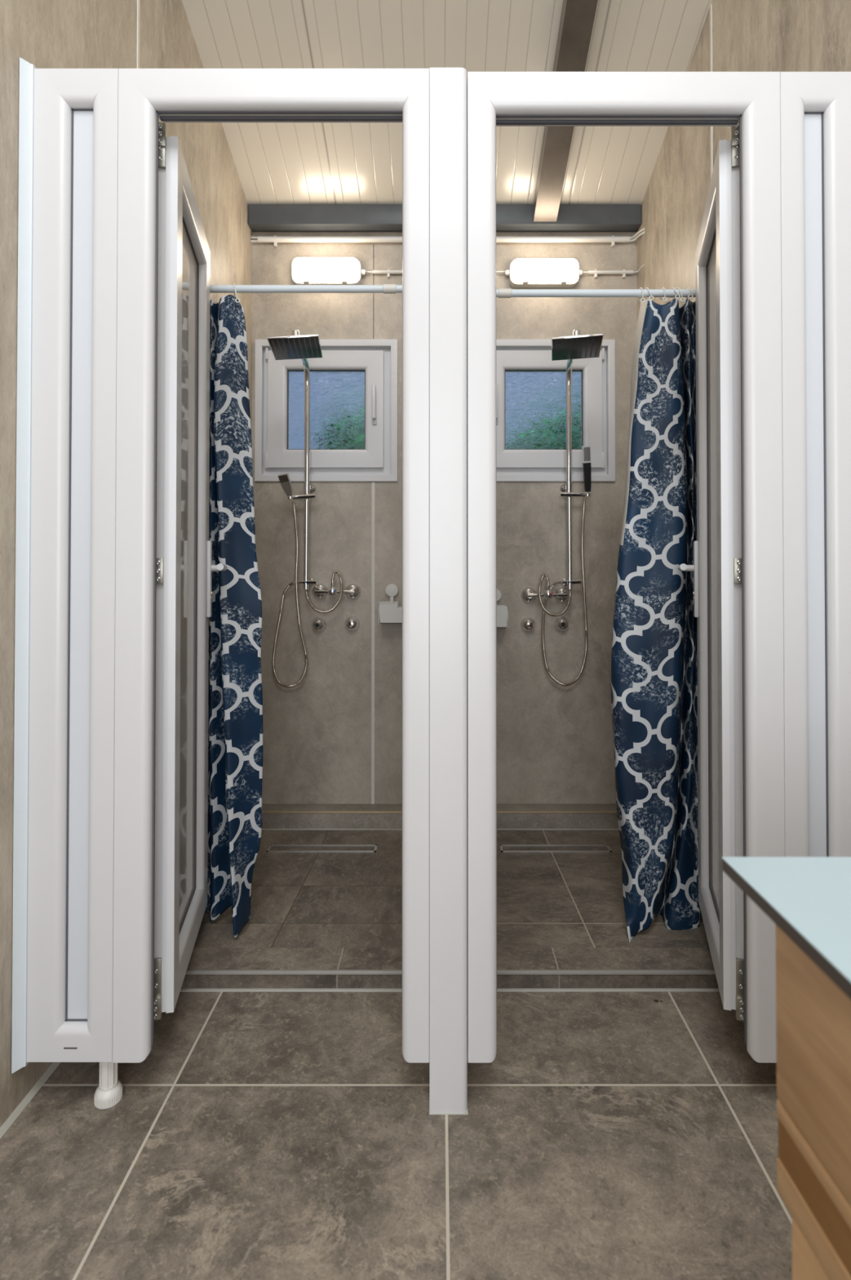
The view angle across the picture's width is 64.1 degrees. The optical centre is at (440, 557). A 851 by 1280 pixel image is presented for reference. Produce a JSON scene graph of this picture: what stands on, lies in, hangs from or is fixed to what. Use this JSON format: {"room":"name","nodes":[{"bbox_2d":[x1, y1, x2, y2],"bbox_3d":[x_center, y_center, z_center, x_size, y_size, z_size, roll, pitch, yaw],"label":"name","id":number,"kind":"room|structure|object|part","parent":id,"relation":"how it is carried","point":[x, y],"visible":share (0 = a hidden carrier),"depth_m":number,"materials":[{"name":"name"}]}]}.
{"room":"shower room","nodes":[
{"label":"shower room","id":0,"kind":"room"},
{"bbox_2d":[0,0,252,1127],"bbox_3d":[-0.966,-1.224,0.445,0.120,4.945,5.263,0,-1,1],"label":"wall","id":1,"kind":"structure","parent":0,"point":[44,33],"depth_m":1.46,"materials":[{"name":"beige wood"}]},
{"bbox_2d":[0,1062,60,1138],"bbox_3d":[-0.913,1.134,-0.191,0.009,0.012,4.047,0,-1,1],"label":"trim","id":2,"kind":"structure","parent":1,"relation":"attached to","point":[54,1065],"depth_m":1.45,"materials":[{"name":"plastic"}]},
{"bbox_2d":[137,0,140,68],"bbox_3d":[-0.875,-0.436,1.951,0.003,3.107,0.012,0,-1,0],"label":"trim","id":3,"kind":"structure","parent":1,"relation":"attached to","point":[138,1],"depth_m":1.96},
{"bbox_2d":[209,284,402,293],"bbox_3d":[-0.445,-0.847,2.141,0.855,0.040,0.040,0,-1,0],"label":"curtain rod","id":4,"kind":"object","parent":1,"relation":"attached to","point":[385,288],"visible":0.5,"depth_m":2.13,"materials":[{"name":"white plastic"}]},
{"bbox_2d":[204,294,262,937],"bbox_3d":[-0.704,0.156,2.119,0.293,1.984,0.137,0,-1,26],"label":"shower curtain","id":5,"kind":"object","parent":4,"relation":"hanging from","point":[235,693],"visible":0.62,"depth_m":2.10,"materials":[{"name":"blue fabric"}]},
{"bbox_2d":[233,283,239,302],"bbox_3d":[-0.648,-0.831,2.138,0.019,0.066,0.040,1,-1,-41],"label":"curtain ring","id":6,"kind":"object","parent":4,"relation":"hanging from","point":[236,295],"visible":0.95,"depth_m":2.13,"materials":[{"name":"white plastic"}]},
{"bbox_2d":[180,988,719,991],"bbox_3d":[0.022,1.164,1.826,1.801,0.004,0.011,0,-1,0],"label":"trim","id":7,"kind":"structure","parent":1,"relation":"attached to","point":[181,989],"depth_m":1.82,"materials":[{"name":"metal"}]},
{"bbox_2d":[185,969,715,974],"bbox_3d":[0.022,1.121,1.834,1.801,0.008,0.010,0,-1,0],"label":"trim","id":8,"kind":"structure","parent":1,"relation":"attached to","point":[188,971],"depth_m":1.83,"materials":[{"name":"metal"}]},
{"bbox_2d":[0,991,792,1279],"bbox_3d":[0.038,1.201,-0.192,1.989,0.120,4.046,0,-1,0],"label":"floor","id":9,"kind":"structure","parent":0,"point":[258,1135],"depth_m":1.32,"materials":[{"name":"tile"}]},
{"bbox_2d":[11,57,122,1109],"bbox_3d":[-0.785,0.055,1.454,0.201,2.211,0.082,0,-1,0],"label":"panel","id":10,"kind":"object","parent":9,"relation":"on","point":[63,937],"visible":0.96,"depth_m":1.44,"materials":[{"name":"white plastic"}]},
{"bbox_3d":[-0.779,1.023,1.452,0.180,0.072,0.060,0,-1,0],"label":"rail","id":11,"kind":"part","parent":10,"relation":"part of","materials":[{"name":"white plastic"}]},
{"bbox_3d":[-0.779,-1.007,1.478,0.180,0.074,0.060,0,-1,0],"label":"rail","id":12,"kind":"part","parent":10,"relation":"part of","materials":[{"name":"white plastic"}]},
{"bbox_3d":[-0.773,0.008,1.465,0.045,1.951,0.012,0,-1,0],"label":"infill panel","id":13,"kind":"part","parent":10,"relation":"part of","materials":[{"name":"white plastic"}]},
{"bbox_2d":[429,67,468,1115],"bbox_3d":[0.017,0.060,1.469,0.081,2.202,0.083,0,-1,0],"label":"post","id":14,"kind":"object","parent":9,"relation":"on","point":[448,1093],"visible":1,"depth_m":1.43,"materials":[{"name":"white plastic"}]},
{"bbox_2d":[112,68,430,1062],"bbox_3d":[-0.356,0.007,1.465,0.665,2.103,0.060,0,-1,0],"label":"door frame","id":15,"kind":"structure","parent":14,"relation":"attached to","point":[145,95],"depth_m":1.44,"materials":[{"name":"white plastic"}]},
{"bbox_2d":[154,122,226,1020],"bbox_3d":[-0.644,0.039,1.778,0.112,2.020,0.555,0,-1,-10],"label":"door","id":16,"kind":"structure","parent":15,"relation":"attached to","point":[184,566],"depth_m":1.57,"materials":[{"name":"white plastic"}]},
{"bbox_3d":[-0.677,0.042,1.781,0.008,1.818,0.378,0,-1,-11],"label":"door pane","id":17,"kind":"part","parent":16,"relation":"part of","materials":[{"name":"grey glass"}]},
{"bbox_3d":[-0.672,0.986,1.770,0.050,0.092,0.536,0,-1,-11],"label":"rail","id":18,"kind":"part","parent":16,"relation":"part of","materials":[{"name":"white plastic"}]},
{"bbox_3d":[-0.672,-0.903,1.794,0.050,0.092,0.536,0,-1,-11],"label":"rail","id":19,"kind":"part","parent":16,"relation":"part of","materials":[{"name":"white plastic"}]},
{"bbox_3d":[-0.687,0.065,2.015,0.012,0.227,0.032,0,-1,-11],"label":"handle","id":20,"kind":"part","parent":16,"relation":"part of","materials":[{"name":"white plastic"}]},
{"bbox_3d":[-0.639,0.029,1.975,0.046,0.022,0.133,0,-1,-27],"label":"lever","id":21,"kind":"part","parent":16,"relation":"part of","materials":[{"name":"white plastic"}]},
{"bbox_3d":[-0.356,-1.005,1.478,0.665,0.078,0.060,0,-1,0],"label":"head rail","id":22,"kind":"part","parent":15,"relation":"part of","materials":[{"name":"white plastic"}]},
{"bbox_2d":[466,71,785,1062],"bbox_3d":[0.391,0.011,1.465,0.668,2.096,0.060,0,-1,0],"label":"door frame","id":23,"kind":"structure","parent":14,"relation":"attached to","point":[494,99],"depth_m":1.44,"materials":[{"name":"white plastic"}]},
{"bbox_3d":[0.391,-0.997,1.478,0.668,0.079,0.060,0,-1,0],"label":"head rail","id":24,"kind":"part","parent":23,"relation":"part of","materials":[{"name":"white plastic"}]},
{"bbox_2d":[678,121,744,1021],"bbox_3d":[0.699,0.039,1.780,0.112,2.025,0.560,0,-1,14],"label":"door","id":25,"kind":"structure","parent":23,"relation":"attached to","point":[717,568],"depth_m":1.54,"materials":[{"name":"white plastic"}]},
{"bbox_3d":[0.708,0.029,1.979,0.046,0.022,0.133,0,-1,31],"label":"lever","id":26,"kind":"part","parent":25,"relation":"part of","materials":[{"name":"white plastic"}]},
{"bbox_3d":[0.759,0.065,2.016,0.012,0.227,0.032,0,-1,15],"label":"handle","id":27,"kind":"part","parent":25,"relation":"part of","materials":[{"name":"white plastic"}]},
{"bbox_3d":[0.727,-0.897,1.794,0.050,0.092,0.541,0,-1,15],"label":"rail","id":28,"kind":"part","parent":25,"relation":"part of","materials":[{"name":"white plastic"}]},
{"bbox_3d":[0.727,0.983,1.770,0.050,0.092,0.541,0,-1,15],"label":"rail","id":29,"kind":"part","parent":25,"relation":"part of","materials":[{"name":"white plastic"}]},
{"bbox_3d":[0.732,0.043,1.781,0.008,1.808,0.383,0,-1,15],"label":"door pane","id":30,"kind":"part","parent":25,"relation":"part of","materials":[{"name":"grey glass"}]},
{"bbox_2d":[776,924,850,1279],"bbox_3d":[0.597,0.726,0.087,0.536,0.836,1.152,0,-1,0],"label":"vanity cabinet","id":31,"kind":"object","parent":9,"relation":"on","point":[814,1014],"visible":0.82,"depth_m":0.60,"materials":[{"name":"brown wood"}]},
{"bbox_2d":[722,857,850,999],"bbox_3d":[0.634,0.301,0.090,0.701,0.013,1.187,0,-1,0],"label":"countertop","id":32,"kind":"structure","parent":31,"relation":"on","point":[809,899],"depth_m":0.60,"materials":[{"name":"white stone"}]},
{"bbox_3d":[0.359,0.878,0.071,0.022,0.532,1.126,0,-1,-2],"label":"leg panel","id":33,"kind":"part","parent":31,"relation":"part of","materials":[{"name":"brown wood"}]},
{"bbox_3d":[0.597,0.596,0.089,0.536,0.032,1.152,0,-1,0],"label":"rail","id":34,"kind":"part","parent":31,"relation":"part of","materials":[{"name":"brown wood"}]},
{"bbox_2d":[251,231,637,804],"bbox_3d":[0.018,-0.153,3.142,1.985,2.871,0.160,0,-1,0],"label":"wall","id":35,"kind":"structure","parent":0,"point":[555,741],"depth_m":3.06,"materials":[{"name":"grey tile"}]},
{"bbox_2d":[266,329,323,589],"bbox_3d":[-0.574,-0.366,2.785,0.188,1.008,0.563,0,-1,-6],"label":"shower column","id":36,"kind":"structure","parent":35,"relation":"attached to","point":[295,346],"depth_m":2.98,"materials":[{"name":"silver metal"}]},
{"bbox_2d":[272,472,307,688],"bbox_3d":[-0.668,0.108,2.957,0.162,0.942,0.146,0,-1,0],"label":"shower","id":37,"kind":"object","parent":36,"relation":"attached to","point":[284,478],"visible":1,"depth_m":2.97,"materials":[{"name":"silver metal"}]},
{"bbox_3d":[-0.669,-0.313,2.924,0.052,0.101,0.070,0,-1,0],"label":"handle","id":38,"kind":"part","parent":37,"relation":"part of","materials":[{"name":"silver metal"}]},
{"bbox_3d":[-0.556,-0.802,2.610,0.181,0.035,0.195,0,-1,-6],"label":"spray plate","id":39,"kind":"part","parent":36,"relation":"part of","materials":[{"name":"silver metal"}]},
{"bbox_3d":[-0.574,-0.572,2.808,0.027,0.589,0.427,0,-1,-5],"label":"arm","id":40,"kind":"part","parent":36,"relation":"part of","materials":[{"name":"silver metal"}]},
{"bbox_2d":[311,617,326,631],"bbox_3d":[-0.548,0.302,3.035,0.069,0.069,0.043,0,-1,0],"label":"valve","id":41,"kind":"object","parent":35,"relation":"attached to","point":[318,624],"visible":1,"depth_m":3.02,"materials":[{"name":"silver metal"}]},
{"bbox_3d":[-0.548,0.302,3.026,0.055,0.055,0.025,0,-1,0],"label":"knob","id":42,"kind":"part","parent":41,"relation":"part of","materials":[{"name":"silver metal"}]},
{"bbox_2d":[254,339,397,481],"bbox_3d":[-0.516,-0.662,3.078,0.641,0.640,0.122,0,-1,0],"label":"window","id":43,"kind":"structure","parent":35,"relation":"in","point":[353,387],"depth_m":3.07,"materials":[{"name":"white plastic"}]},
{"bbox_3d":[-0.520,-0.670,3.091,0.521,0.529,0.056,0,-1,0],"label":"sash","id":44,"kind":"part","parent":43,"relation":"part of","materials":[{"name":"white plastic"}]},
{"bbox_3d":[-0.520,-0.670,3.095,0.355,0.363,0.008,0,-1,0],"label":"glass pane","id":45,"kind":"part","parent":43,"relation":"part of","materials":[{"name":"blue"}]},
{"bbox_3d":[-0.298,-0.684,3.040,0.020,0.172,0.046,0,-1,0],"label":"handle","id":46,"kind":"part","parent":43,"relation":"part of","materials":[{"name":"white plastic"}]},
{"bbox_2d":[292,257,365,284],"bbox_3d":[-0.501,-1.278,3.038,0.326,0.115,0.075,0,-1,0],"label":"lamp","id":47,"kind":"object","parent":35,"relation":"attached to","point":[305,270],"visible":0.98,"depth_m":3.00,"materials":[{"name":"white plastic"}]},
{"bbox_2d":[305,570,361,613],"bbox_3d":[-0.479,0.152,3.015,0.243,0.189,0.087,0,-1,0],"label":"shower mixer","id":48,"kind":"object","parent":35,"relation":"attached to","point":[320,591],"visible":1,"depth_m":3.00,"materials":[{"name":"silver metal"}]},
{"bbox_3d":[-0.543,0.153,3.033,0.072,0.072,0.050,0,-1,0],"label":"wall plate","id":49,"kind":"part","parent":48,"relation":"part of","materials":[{"name":"silver metal"}]},
{"bbox_3d":[-0.394,0.153,3.033,0.072,0.072,0.050,0,-1,0],"label":"wall plate","id":50,"kind":"part","parent":48,"relation":"part of","materials":[{"name":"silver metal"}]},
{"bbox_2d":[344,615,359,631],"bbox_3d":[-0.399,0.297,3.035,0.069,0.069,0.043,0,-1,0],"label":"valve","id":51,"kind":"object","parent":35,"relation":"attached to","point":[352,623],"visible":1,"depth_m":3.02,"materials":[{"name":"silver metal"}]},
{"bbox_3d":[-0.399,0.297,3.026,0.055,0.055,0.025,0,-1,0],"label":"knob","id":52,"kind":"part","parent":51,"relation":"part of","materials":[{"name":"silver metal"}]},
{"bbox_2d":[371,482,374,804],"bbox_3d":[-0.304,0.383,3.054,0.014,1.445,0.003,0,-1,0],"label":"trim","id":53,"kind":"structure","parent":35,"relation":"attached to","point":[373,483],"depth_m":3.05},
{"bbox_2d":[373,244,373,338],"bbox_3d":[-0.304,-1.204,3.075,0.003,0.429,0.001,0,-1,0],"label":"trim","id":54,"kind":"structure","parent":35,"relation":"attached to","point":[373,244],"depth_m":3.07,"materials":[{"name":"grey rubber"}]},
{"bbox_2d":[377,583,402,623],"bbox_3d":[-0.147,0.202,3.001,0.250,0.170,0.112,0,-1,0],"label":"shower caddy","id":55,"kind":"object","parent":35,"relation":"attached to","point":[389,612],"visible":0.58,"depth_m":2.95,"materials":[{"name":"white plastic"}]},
{"bbox_2d":[377,601,402,623],"bbox_3d":[-0.147,0.241,2.992,0.250,0.091,0.095,0,-1,0],"label":"tray","id":56,"kind":"object","parent":55,"relation":"on","point":[389,612],"depth_m":2.95,"materials":[{"name":"white plastic"}]},
{"bbox_2d":[385,583,399,596],"bbox_3d":[-0.219,0.147,3.045,0.060,0.060,0.025,0,-1,0],"label":"cup","id":57,"kind":"object","parent":55,"relation":"on","point":[392,589],"depth_m":3.03,"materials":[{"name":"white plastic"}]},
{"bbox_2d":[365,268,505,278],"bbox_3d":[-0.026,-1.284,3.065,0.653,0.037,0.023,0,-1,0],"label":"cable conduit","id":58,"kind":"object","parent":35,"relation":"attached to","point":[388,272],"visible":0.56,"depth_m":3.06,"materials":[{"name":"white plastic"}]},
{"bbox_2d":[262,810,617,813],"bbox_3d":[0.018,1.105,2.946,1.748,0.007,0.007,0,-1,0],"label":"trim","id":59,"kind":"structure","parent":35,"relation":"attached to","point":[263,811],"depth_m":2.94,"materials":[{"name":"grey metal"}]},
{"bbox_2d":[262,804,618,828],"bbox_3d":[0.018,1.168,2.995,1.748,0.126,0.101,0,-1,0],"label":"baseboard","id":60,"kind":"structure","parent":35,"relation":"attached to","point":[269,820],"depth_m":2.94,"materials":[{"name":"tile"}]},
{"bbox_2d":[262,828,619,830],"bbox_3d":[0.018,1.179,2.942,1.748,0.004,0.006,0,-1,0],"label":"trim","id":61,"kind":"structure","parent":35,"relation":"attached to","point":[262,828],"depth_m":2.94,"materials":[{"name":"plastic"}]},
{"bbox_2d":[248,204,641,231],"bbox_3d":[0.018,-1.520,3.042,1.744,0.092,0.074,0,-1,0],"label":"ceiling beam","id":62,"kind":"structure","parent":35,"relation":"attached to","point":[261,217],"depth_m":3.01,"materials":[{"name":"grey paint"}]},
{"bbox_2d":[250,227,644,247],"bbox_3d":[0.019,-1.430,3.022,1.762,0.046,0.112,0,-1,0],"label":"cable conduit","id":63,"kind":"object","parent":35,"relation":"attached to","point":[613,238],"visible":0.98,"depth_m":3.05,"materials":[{"name":"white plastic"}]},
{"bbox_2d":[497,588,508,627],"bbox_3d":[0.156,0.222,3.001,0.274,0.167,0.112,0,-1,0],"label":"shower caddy","id":64,"kind":"object","parent":35,"relation":"attached to","point":[502,610],"visible":0.09,"depth_m":2.95,"materials":[{"name":"white plastic"}]},
{"bbox_2d":[497,588,502,601],"bbox_3d":[0.243,0.169,3.045,0.060,0.060,0.025,0,-1,0],"label":"cup","id":65,"kind":"object","parent":64,"relation":"on","point":[499,593],"depth_m":3.03,"materials":[{"name":"white plastic"}]},
{"bbox_2d":[497,604,508,627],"bbox_3d":[0.156,0.259,2.991,0.274,0.094,0.095,0,-1,0],"label":"tray","id":66,"kind":"object","parent":64,"relation":"on","point":[502,610],"depth_m":2.95,"materials":[{"name":"white plastic"}]},
{"bbox_2d":[520,617,536,632],"bbox_3d":[0.394,0.302,3.035,0.069,0.069,0.043,0,-1,0],"label":"valve","id":67,"kind":"object","parent":35,"relation":"attached to","point":[528,624],"visible":1,"depth_m":3.02,"materials":[{"name":"silver metal"}]},
{"bbox_3d":[0.394,0.302,3.026,0.055,0.055,0.025,0,-1,0],"label":"knob","id":68,"kind":"part","parent":67,"relation":"part of","materials":[{"name":"silver metal"}]},
{"bbox_2d":[505,258,582,288],"bbox_3d":[0.464,-1.274,3.038,0.347,0.112,0.075,0,-1,0],"label":"lamp","id":69,"kind":"object","parent":35,"relation":"attached to","point":[522,273],"visible":1,"depth_m":3.00,"materials":[{"name":"white plastic"}]},
{"bbox_2d":[520,573,572,616],"bbox_3d":[0.472,0.165,3.015,0.224,0.190,0.087,0,-1,0],"label":"shower mixer","id":70,"kind":"object","parent":35,"relation":"attached to","point":[562,595],"visible":1,"depth_m":3.00,"materials":[{"name":"silver metal"}]},
{"bbox_3d":[0.396,0.170,3.033,0.072,0.072,0.050,0,-1,0],"label":"wall plate","id":71,"kind":"part","parent":70,"relation":"part of","materials":[{"name":"silver metal"}]},
{"bbox_3d":[0.548,0.170,3.033,0.072,0.072,0.050,0,-1,0],"label":"wall plate","id":72,"kind":"part","parent":70,"relation":"part of","materials":[{"name":"silver metal"}]},
{"bbox_2d":[496,339,615,481],"bbox_3d":[0.465,-0.662,3.078,0.641,0.640,0.122,0,-1,0],"label":"window","id":73,"kind":"structure","parent":35,"relation":"in","point":[531,387],"depth_m":3.07,"materials":[{"name":"white plastic"}]},
{"bbox_3d":[0.247,-0.684,3.040,0.020,0.172,0.046,0,-1,0],"label":"handle","id":74,"kind":"part","parent":73,"relation":"part of","materials":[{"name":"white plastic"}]},
{"bbox_3d":[0.469,-0.670,3.095,0.355,0.363,0.008,0,-1,0],"label":"glass pane","id":75,"kind":"part","parent":73,"relation":"part of","materials":[{"name":"blue"}]},
{"bbox_2d":[554,616,569,631],"bbox_3d":[0.545,0.300,3.035,0.069,0.069,0.043,0,-1,0],"label":"valve","id":76,"kind":"object","parent":35,"relation":"attached to","point":[562,624],"visible":1,"depth_m":3.02,"materials":[{"name":"silver metal"}]},
{"bbox_3d":[0.545,0.299,3.026,0.055,0.055,0.025,0,-1,0],"label":"knob","id":77,"kind":"part","parent":76,"relation":"part of","materials":[{"name":"silver metal"}]},
{"bbox_2d":[551,329,604,589],"bbox_3d":[0.551,-0.366,2.784,0.188,1.008,0.563,0,-1,9],"label":"shower column","id":78,"kind":"structure","parent":35,"relation":"attached to","point":[577,345],"depth_m":2.97,"materials":[{"name":"silver metal"}]},
{"bbox_2d":[542,445,591,686],"bbox_3d":[0.550,0.045,2.979,0.218,1.054,0.116,0,-1,13],"label":"shower","id":79,"kind":"object","parent":78,"relation":"attached to","point":[586,450],"visible":0.95,"depth_m":2.97,"materials":[{"name":"silver metal"}]},
{"bbox_3d":[0.630,-0.381,2.935,0.040,0.203,0.049,0,-1,0],"label":"handle","id":80,"kind":"part","parent":79,"relation":"part of","materials":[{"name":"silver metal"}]},
{"bbox_3d":[0.544,-0.572,2.808,0.027,0.589,0.428,0,-1,7],"label":"arm","id":81,"kind":"part","parent":78,"relation":"part of","materials":[{"name":"silver metal"}]},
{"bbox_3d":[0.522,-0.802,2.610,0.182,0.026,0.194,0,-1,9],"label":"spray plate","id":82,"kind":"part","parent":78,"relation":"part of","materials":[{"name":"silver metal"}]},
{"bbox_2d":[582,263,644,278],"bbox_3d":[0.781,-1.283,3.055,0.271,0.037,0.085,0,-1,17],"label":"cable conduit","id":83,"kind":"object","parent":35,"relation":"attached to","point":[596,272],"visible":1,"depth_m":3.06,"materials":[{"name":"white plastic"}]},
{"bbox_2d":[182,0,712,204],"bbox_3d":[0.038,-2.654,0.513,2.229,2.244,5.360,0,-1,0],"label":"ceiling","id":84,"kind":"structure","parent":0,"point":[275,162],"depth_m":2.45,"materials":[{"name":"white wood"}]},
{"bbox_2d":[533,0,598,222],"bbox_3d":[0.462,-2.060,1.718,0.101,1.118,2.584,0,-1,0],"label":"ceiling beam","id":85,"kind":"structure","parent":84,"relation":"attached to","point":[578,16],"depth_m":2.62,"materials":[{"name":"wood"}]},
{"bbox_2d":[181,947,719,988],"bbox_3d":[0.022,1.193,1.889,1.801,0.147,0.116,0,-1,0],"label":"shower threshold","id":86,"kind":"structure","parent":0,"point":[202,958],"depth_m":1.86,"materials":[{"name":"tile"}]},
{"bbox_2d":[193,830,709,947],"bbox_3d":[0.022,1.211,2.496,1.796,0.167,1.098,0,-1,0],"label":"floor","id":87,"kind":"structure","parent":0,"point":[299,900],"depth_m":2.28,"materials":[{"name":"tile"}]},
{"bbox_2d":[266,844,377,852],"bbox_3d":[-0.478,1.181,2.743,0.439,0.013,0.065,0,-1,0],"label":"floor drain","id":88,"kind":"object","parent":87,"relation":"in","point":[275,848],"visible":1,"depth_m":2.74,"materials":[{"name":"silver metal"}]},
{"bbox_2d":[499,844,612,852],"bbox_3d":[0.463,1.181,2.743,0.443,0.013,0.065,0,-1,0],"label":"floor drain","id":89,"kind":"object","parent":87,"relation":"in","point":[507,848],"visible":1,"depth_m":2.74,"materials":[{"name":"silver metal"}]},
{"bbox_2d":[637,0,850,321],"bbox_3d":[1.021,-1.224,0.445,0.120,4.945,5.265,0,-1,-2],"label":"wall","id":90,"kind":"structure","parent":0,"point":[748,35],"depth_m":2.27,"materials":[{"name":"beige wood"}]},
{"bbox_2d":[496,288,696,297],"bbox_3d":[0.466,-0.833,2.141,0.897,0.040,0.040,0,-1,0],"label":"curtain rod","id":91,"kind":"object","parent":90,"relation":"attached to","point":[500,292],"visible":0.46,"depth_m":2.13,"materials":[{"name":"white plastic"}]},
{"bbox_2d":[637,287,645,302],"bbox_3d":[0.630,-0.824,2.141,0.015,0.053,0.035,0,-1,-19],"label":"curtain ring","id":92,"kind":"object","parent":91,"relation":"hanging from","point":[642,298],"visible":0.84,"depth_m":2.13,"materials":[{"name":"white plastic"}]},
{"bbox_2d":[644,287,654,300],"bbox_3d":[0.650,-0.827,2.138,0.018,0.046,0.040,1,-1,-40],"label":"curtain ring","id":93,"kind":"object","parent":91,"relation":"hanging from","point":[646,287],"visible":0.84,"depth_m":2.13,"materials":[{"name":"white plastic"}]},
{"bbox_2d":[611,297,701,942],"bbox_3d":[0.684,0.161,2.138,0.374,1.995,0.184,0,-1,-23],"label":"shower curtain","id":94,"kind":"object","parent":91,"relation":"hanging from","point":[655,651],"visible":0.67,"depth_m":2.09,"materials":[{"name":"blue fabric"}]},
{"bbox_2d":[659,287,667,302],"bbox_3d":[0.703,-0.826,2.141,0.016,0.049,0.035,0,-1,0],"label":"curtain ring","id":95,"kind":"object","parent":91,"relation":"hanging from","point":[664,288],"visible":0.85,"depth_m":2.13,"materials":[{"name":"white plastic"}]},
{"bbox_2d":[670,287,680,298],"bbox_3d":[0.732,-0.830,2.138,0.018,0.041,0.040,1,-1,-40],"label":"curtain ring","id":96,"kind":"object","parent":91,"relation":"hanging from","point":[672,287],"visible":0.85,"depth_m":2.13,"materials":[{"name":"white plastic"}]},
{"bbox_2d":[673,287,685,302],"bbox_3d":[0.748,-0.825,2.138,0.018,0.051,0.040,1,-1,-41],"label":"curtain ring","id":97,"kind":"object","parent":91,"relation":"hanging from","point":[682,297],"visible":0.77,"depth_m":2.13,"materials":[{"name":"white plastic"}]},
{"bbox_2d":[686,287,693,298],"bbox_3d":[0.784,-0.830,2.141,0.016,0.041,0.035,0,-1,0],"label":"curtain ring","id":98,"kind":"object","parent":91,"relation":"hanging from","point":[691,294],"visible":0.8,"depth_m":2.13,"materials":[{"name":"white plastic"}]},
{"bbox_2d":[710,4,713,178],"bbox_3d":[0.910,-0.369,2.267,0.003,2.980,0.012,0,-1,0],"label":"trim","id":99,"kind":"structure","parent":90,"relation":"attached to","point":[711,6],"depth_m":2.28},
{"bbox_2d":[780,71,850,857],"bbox_3d":[0.829,0.011,1.454,0.207,2.108,0.082,0,-1,0],"label":"panel","id":100,"kind":"object","parent":90,"relation":"attached to","point":[815,107],"visible":0.57,"depth_m":1.44,"materials":[{"name":"white plastic"}]},
{"bbox_3d":[0.805,0.012,1.465,0.040,1.944,0.012,0,-1,0],"label":"infill panel","id":101,"kind":"part","parent":100,"relation":"part of","materials":[{"name":"white plastic"}]},
{"bbox_3d":[0.812,-1.000,1.478,0.173,0.074,0.060,0,-1,0],"label":"rail","id":102,"kind":"part","parent":100,"relation":"part of","materials":[{"name":"white plastic"}]}
]}

